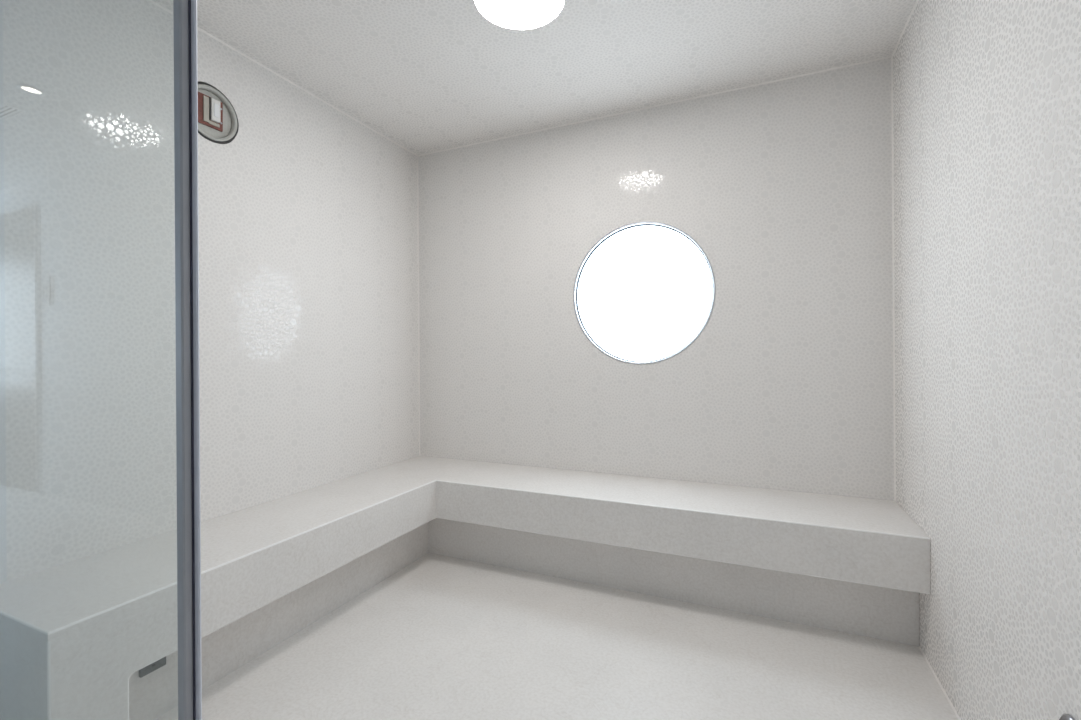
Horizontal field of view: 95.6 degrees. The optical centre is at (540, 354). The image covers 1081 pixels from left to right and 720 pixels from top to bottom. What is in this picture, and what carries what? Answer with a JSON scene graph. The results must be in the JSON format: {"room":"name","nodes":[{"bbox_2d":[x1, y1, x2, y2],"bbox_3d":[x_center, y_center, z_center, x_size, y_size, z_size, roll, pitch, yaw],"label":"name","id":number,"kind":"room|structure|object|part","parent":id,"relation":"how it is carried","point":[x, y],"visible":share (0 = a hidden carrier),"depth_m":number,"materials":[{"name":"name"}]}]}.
{"room":"spa","nodes":[
{"label":"spa","id":0,"kind":"room"},
{"bbox_2d":[0,0,6,582],"bbox_3d":[-2.627,-0.167,1.851,9.300,2.620,0.120,0,0,24],"label":"wall","id":1,"kind":"structure","parent":0,"point":[3,552],"depth_m":1.46,"materials":[{"name":"paint"}]},
{"bbox_2d":[3,0,418,580],"bbox_3d":[-1.265,-0.176,2.382,0.141,2.620,1.953,0,0,24],"label":"wall","id":2,"kind":"structure","parent":0,"point":[308,225],"depth_m":1.86,"materials":[{"name":"white tile"}]},
{"bbox_2d":[198,81,238,143],"bbox_3d":[-1.359,-0.994,2.021,0.032,0.233,0.228,0,0,24],"label":"recessed wall box","id":3,"kind":"object","parent":2,"relation":"in","point":[218,123],"visible":0.73,"depth_m":2.03,"materials":[{"name":"paint"}]},
{"bbox_2d":[203,95,220,127],"bbox_3d":[-1.351,-1.003,2.020,0.018,0.105,0.065,0,0,24],"label":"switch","id":4,"kind":"object","parent":3,"relation":"attached to","point":[211,105],"depth_m":2.01,"materials":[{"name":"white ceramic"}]},
{"bbox_3d":[-1.371,-0.994,2.026,0.006,0.222,0.222,0,0,24],"label":"plate","id":5,"kind":"part","parent":3,"relation":"part of","materials":[{"name":"paint"}]},
{"bbox_2d":[148,0,417,155],"bbox_3d":[-1.206,-1.313,2.352,0.006,0.006,1.953,0,0,24],"label":"trim","id":6,"kind":"structure","parent":2,"relation":"attached to","point":[151,1],"depth_m":2.31,"materials":[{"name":"white"}]},
{"bbox_2d":[417,156,419,455],"bbox_3d":[-0.806,-0.325,3.243,0.006,1.988,0.006,0,0,24],"label":"trim","id":7,"kind":"structure","parent":2,"relation":"attached to","point":[417,156],"depth_m":3.24,"materials":[{"name":"white"}]},
{"bbox_2d":[152,0,915,154],"bbox_3d":[-0.016,-1.409,1.825,2.611,0.171,1.953,0,0,24],"label":"ceiling","id":8,"kind":"structure","parent":0,"point":[428,76],"depth_m":2.14,"materials":[{"name":"white paint"}]},
{"bbox_2d":[474,0,564,29],"bbox_3d":[-0.077,-1.310,1.798,0.333,0.024,0.333,0,0,24],"label":"recessed light","id":9,"kind":"object","parent":8,"relation":"in","point":[510,14],"visible":1,"depth_m":1.86,"materials":[{"name":"white ceramic"}]},
{"bbox_2d":[154,553,957,719],"bbox_3d":[-2.514,1.193,2.086,9.500,0.100,3.793,0,0,24],"label":"floor","id":10,"kind":"structure","parent":0,"point":[441,637],"depth_m":1.78,"materials":[{"name":"stone"}]},
{"bbox_2d":[173,0,201,719],"bbox_3d":[-1.146,-0.090,1.137,1.081,2.448,0.027,0,0,24],"label":"door frame","id":11,"kind":"structure","parent":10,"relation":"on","point":[184,11],"depth_m":0.92,"materials":[{"name":"metal"}]},
{"bbox_2d":[0,456,929,719],"bbox_3d":[-0.019,0.895,1.783,2.609,0.462,2.043,0,0,24],"label":"bench","id":12,"kind":"object","parent":10,"relation":"on","point":[93,637],"visible":1,"depth_m":1.98,"materials":[{"name":"stone"}]},
{"bbox_3d":[-1.411,0.914,1.293,0.459,0.442,0.020,0,0,24],"label":"panel","id":13,"kind":"part","parent":12,"relation":"part of","materials":[{"name":"stone"}]},
{"bbox_3d":[-0.876,0.911,1.910,0.020,0.442,1.583,0,0,24],"label":"panel","id":14,"kind":"part","parent":12,"relation":"part of","materials":[{"name":"stone"}]},
{"bbox_3d":[0.422,0.773,2.190,2.129,0.183,0.020,0,0,24],"label":"panel","id":15,"kind":"part","parent":12,"relation":"part of","materials":[{"name":"stone"}]},
{"bbox_2d":[418,58,893,500],"bbox_3d":[0.416,-0.187,2.782,2.891,2.620,0.141,0,0,24],"label":"wall","id":16,"kind":"structure","parent":0,"point":[784,187],"depth_m":2.53,"materials":[{"name":"white tile"}]},
{"bbox_2d":[573,222,715,363],"bbox_3d":[0.554,-0.333,2.683,0.768,0.768,0.079,0,0,24],"label":"window","id":17,"kind":"structure","parent":16,"relation":"in","point":[644,292],"depth_m":2.67,"materials":[{"name":"glass"}]},
{"bbox_2d":[418,56,891,155],"bbox_3d":[0.379,-1.324,2.715,2.611,0.006,0.006,0,0,24],"label":"trim","id":18,"kind":"structure","parent":16,"relation":"attached to","point":[887,56],"depth_m":2.57,"materials":[{"name":"white"}]},
{"bbox_2d":[891,57,895,500],"bbox_3d":[1.576,-0.341,2.188,0.006,1.988,0.006,0,0,24],"label":"trim","id":19,"kind":"structure","parent":16,"relation":"attached to","point":[891,57],"depth_m":2.19,"materials":[{"name":"white"}]},
{"bbox_2d":[893,0,1080,719],"bbox_3d":[1.250,-0.193,1.269,0.141,2.620,1.953,0,0,24],"label":"wall","id":20,"kind":"structure","parent":0,"point":[987,93],"depth_m":1.27,"materials":[{"name":"white tile"}]},
{"bbox_2d":[892,0,918,56],"bbox_3d":[1.176,-1.329,1.298,0.006,0.006,1.953,0,0,24],"label":"trim","id":21,"kind":"structure","parent":20,"relation":"attached to","point":[916,2],"depth_m":1.99,"materials":[{"name":"white"}]},
{"bbox_2d":[919,646,960,719],"bbox_3d":[1.122,1.116,1.139,0.005,0.005,1.605,0,0,24],"label":"trim","id":22,"kind":"structure","parent":20,"relation":"attached to","point":[921,650],"depth_m":1.65,"materials":[{"name":"white"}]},
{"bbox_2d":[1059,714,1074,719],"bbox_3d":[1.008,0.746,0.967,0.069,0.080,0.076,0,0,24],"label":"outlet","id":23,"kind":"object","parent":20,"relation":"attached to","point":[1063,716],"visible":1,"depth_m":0.96,"materials":[{"name":"silver metal"}]}
]}

